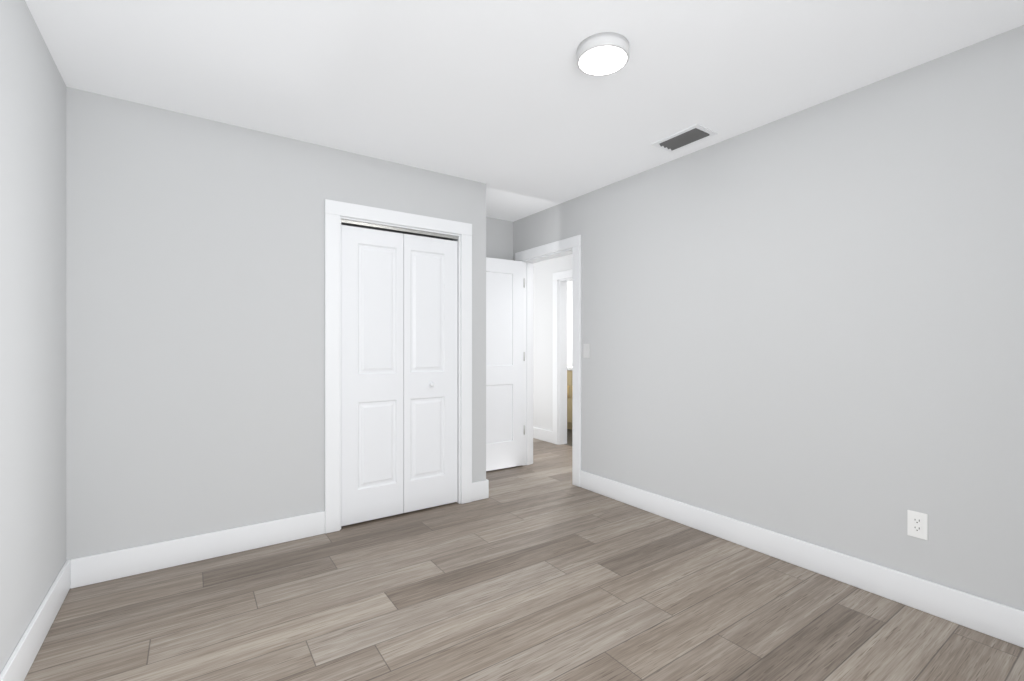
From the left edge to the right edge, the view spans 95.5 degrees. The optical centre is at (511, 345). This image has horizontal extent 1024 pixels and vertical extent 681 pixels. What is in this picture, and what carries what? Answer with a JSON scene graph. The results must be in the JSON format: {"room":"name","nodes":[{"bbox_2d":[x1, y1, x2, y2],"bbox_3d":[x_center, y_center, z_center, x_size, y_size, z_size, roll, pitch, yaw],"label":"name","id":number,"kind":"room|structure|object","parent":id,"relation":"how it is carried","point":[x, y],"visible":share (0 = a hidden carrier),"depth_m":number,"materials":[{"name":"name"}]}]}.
{"room":"empty bedroom","nodes":[
{"label":"empty bedroom","id":0,"kind":"room"},
{"bbox_2d":[0,0,65,673],"bbox_3d":[-1.434,-0.040,1.094,0.120,2.440,4.570,0,0,-35],"label":"wall","id":1,"kind":"structure","parent":0,"point":[32,323],"depth_m":1.76,"materials":[{"name":"grey paint"}]},
{"bbox_2d":[0,558,75,680],"bbox_3d":[-1.153,1.110,0.808,0.018,0.140,3.540,0,0,-35],"label":"baseboard","id":2,"kind":"structure","parent":1,"relation":"attached to","point":[18,665],"depth_m":1.80,"materials":[{"name":"white wood"}]},
{"bbox_2d":[66,87,485,559],"bbox_3d":[-1.407,-0.040,3.263,2.385,2.440,0.790,0,0,-35],"label":"wall","id":3,"kind":"structure","parent":0,"point":[195,325],"depth_m":2.57,"materials":[{"name":"grey paint"}]},
{"bbox_2d":[76,511,324,587],"bbox_3d":[-1.657,1.110,2.601,1.162,0.140,0.015,0,0,-35],"label":"baseboard","id":4,"kind":"structure","parent":3,"relation":"attached to","point":[102,567],"depth_m":2.53,"materials":[{"name":"white wood"}]},
{"bbox_2d":[325,199,471,533],"bbox_3d":[-0.771,0.129,3.271,1.058,2.103,0.121,0,0,-35],"label":"door frame","id":5,"kind":"structure","parent":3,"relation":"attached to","point":[398,226],"depth_m":3.05,"materials":[{"name":"white wood"}]},
{"bbox_2d":[341,225,402,525],"bbox_3d":[-0.940,0.192,3.142,0.422,1.952,0.033,0,0,-35],"label":"bifold door","id":6,"kind":"structure","parent":5,"relation":"attached to","point":[371,374],"depth_m":3.12,"materials":[{"name":"white wood"}]},
{"bbox_2d":[403,234,457,512],"bbox_3d":[-0.581,0.192,3.369,0.422,1.952,0.066,0,0,-35],"label":"bifold door","id":7,"kind":"structure","parent":5,"relation":"attached to","point":[430,372],"depth_m":3.36,"materials":[{"name":"white wood"}]},
{"bbox_2d":[472,479,488,498],"bbox_3d":[-0.404,1.110,3.920,0.015,0.140,0.765,0,0,-35],"label":"baseboard","id":8,"kind":"structure","parent":3,"relation":"attached to","point":[480,488],"depth_m":3.57,"materials":[{"name":"white wood"}]},
{"bbox_2d":[341,217,512,259],"bbox_3d":[-1.334,-0.040,3.866,3.190,2.440,0.120,0,0,-35],"label":"wall","id":9,"kind":"structure","parent":0,"point":[499,238],"depth_m":4.61,"materials":[{"name":"grey paint"}]},
{"bbox_2d":[24,429,1023,680],"bbox_3d":[0.556,1.230,3.510,6.140,0.100,6.290,0,0,-35],"label":"floor","id":10,"kind":"structure","parent":0,"point":[542,567],"depth_m":2.06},
{"bbox_2d":[567,366,571,428],"bbox_3d":[1.040,0.743,6.619,0.576,0.875,1.020,0,0,-35],"label":"bathroom vanity","id":11,"kind":"object","parent":10,"relation":"on","point":[569,397],"visible":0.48,"depth_m":6.51,"materials":[{"name":"beige wood"}]},
{"bbox_2d":[25,0,1023,221],"bbox_3d":[0.556,-1.310,3.510,6.140,0.100,6.290,0,0,-35],"label":"ceiling","id":12,"kind":"structure","parent":0,"point":[515,109],"depth_m":2.11,"materials":[{"name":"white paint"}]},
{"bbox_2d":[577,32,628,75],"bbox_3d":[0.386,-1.231,1.978,0.220,0.058,0.220,0,0,-35],"label":"ceiling light","id":13,"kind":"object","parent":12,"relation":"attached to","point":[602,53],"visible":1,"depth_m":1.93,"materials":[{"name":"grey plastic"}]},
{"bbox_2d":[651,124,716,151],"bbox_3d":[1.041,-1.255,2.825,0.200,0.019,0.320,0,0,-35],"label":"ceiling vent","id":14,"kind":"object","parent":12,"relation":"in","point":[693,134],"visible":1,"depth_m":2.81,"materials":[{"name":"white metal"}]},
{"bbox_2d":[533,254,571,430],"bbox_3d":[1.044,-0.040,4.970,0.120,2.440,4.440,0,0,-35],"label":"wall","id":15,"kind":"structure","parent":0,"point":[544,271],"depth_m":5.79,"materials":[{"name":"white paint"}]},
{"bbox_2d":[533,427,552,442],"bbox_3d":[0.149,1.110,6.150,0.015,0.140,1.240,0,0,-35],"label":"baseboard","id":16,"kind":"structure","parent":15,"relation":"attached to","point":[543,434],"depth_m":5.77,"materials":[{"name":"white wood"}]},
{"bbox_2d":[553,269,571,444],"bbox_3d":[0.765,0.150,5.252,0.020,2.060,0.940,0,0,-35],"label":"door frame","id":17,"kind":"structure","parent":15,"relation":"attached to","point":[557,276],"depth_m":5.57,"materials":[{"name":"white wood"}]},
{"bbox_2d":[567,281,571,365],"bbox_3d":[0.547,-0.040,7.251,1.650,2.440,0.120,0,0,-35],"label":"wall","id":18,"kind":"structure","parent":0,"point":[569,323],"depth_m":7.42,"materials":[{"name":"white paint"}]},
{"bbox_2d":[513,25,1023,610],"bbox_3d":[0.803,-0.040,3.681,0.120,2.440,6.050,0,0,-35],"label":"wall","id":19,"kind":"structure","parent":0,"point":[805,325],"depth_m":2.35,"materials":[{"name":"grey paint"}]},
{"bbox_2d":[522,248,571,465],"bbox_3d":[0.364,0.170,4.319,0.122,2.020,0.760,0,0,-35],"label":"door frame","id":20,"kind":"structure","parent":19,"relation":"in","point":[528,362],"depth_m":4.61,"materials":[{"name":"white wood"}]},
{"bbox_2d":[486,257,524,470],"bbox_3d":[-0.208,0.171,4.376,0.764,1.995,0.155,0,0,-33],"label":"bedroom door","id":21,"kind":"structure","parent":20,"relation":"attached to","point":[505,356],"depth_m":4.46,"materials":[{"name":"white wood"}]},
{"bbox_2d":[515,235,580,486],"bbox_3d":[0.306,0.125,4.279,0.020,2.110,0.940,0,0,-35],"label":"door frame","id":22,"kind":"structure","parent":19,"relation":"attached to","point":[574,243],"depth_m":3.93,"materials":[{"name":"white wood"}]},
{"bbox_2d":[580,470,1023,647],"bbox_3d":[1.518,1.110,2.522,0.018,0.140,3.330,0,0,-35],"label":"baseboard","id":23,"kind":"structure","parent":19,"relation":"attached to","point":[992,618],"depth_m":2.32,"materials":[{"name":"white wood"}]},
{"bbox_2d":[907,510,927,539],"bbox_3d":[1.821,0.804,2.091,0.008,0.115,0.070,0,0,-35],"label":"outlet","id":24,"kind":"object","parent":19,"relation":"attached to","point":[917,524],"visible":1,"depth_m":2.09,"materials":[{"name":"white plastic"}]}
]}

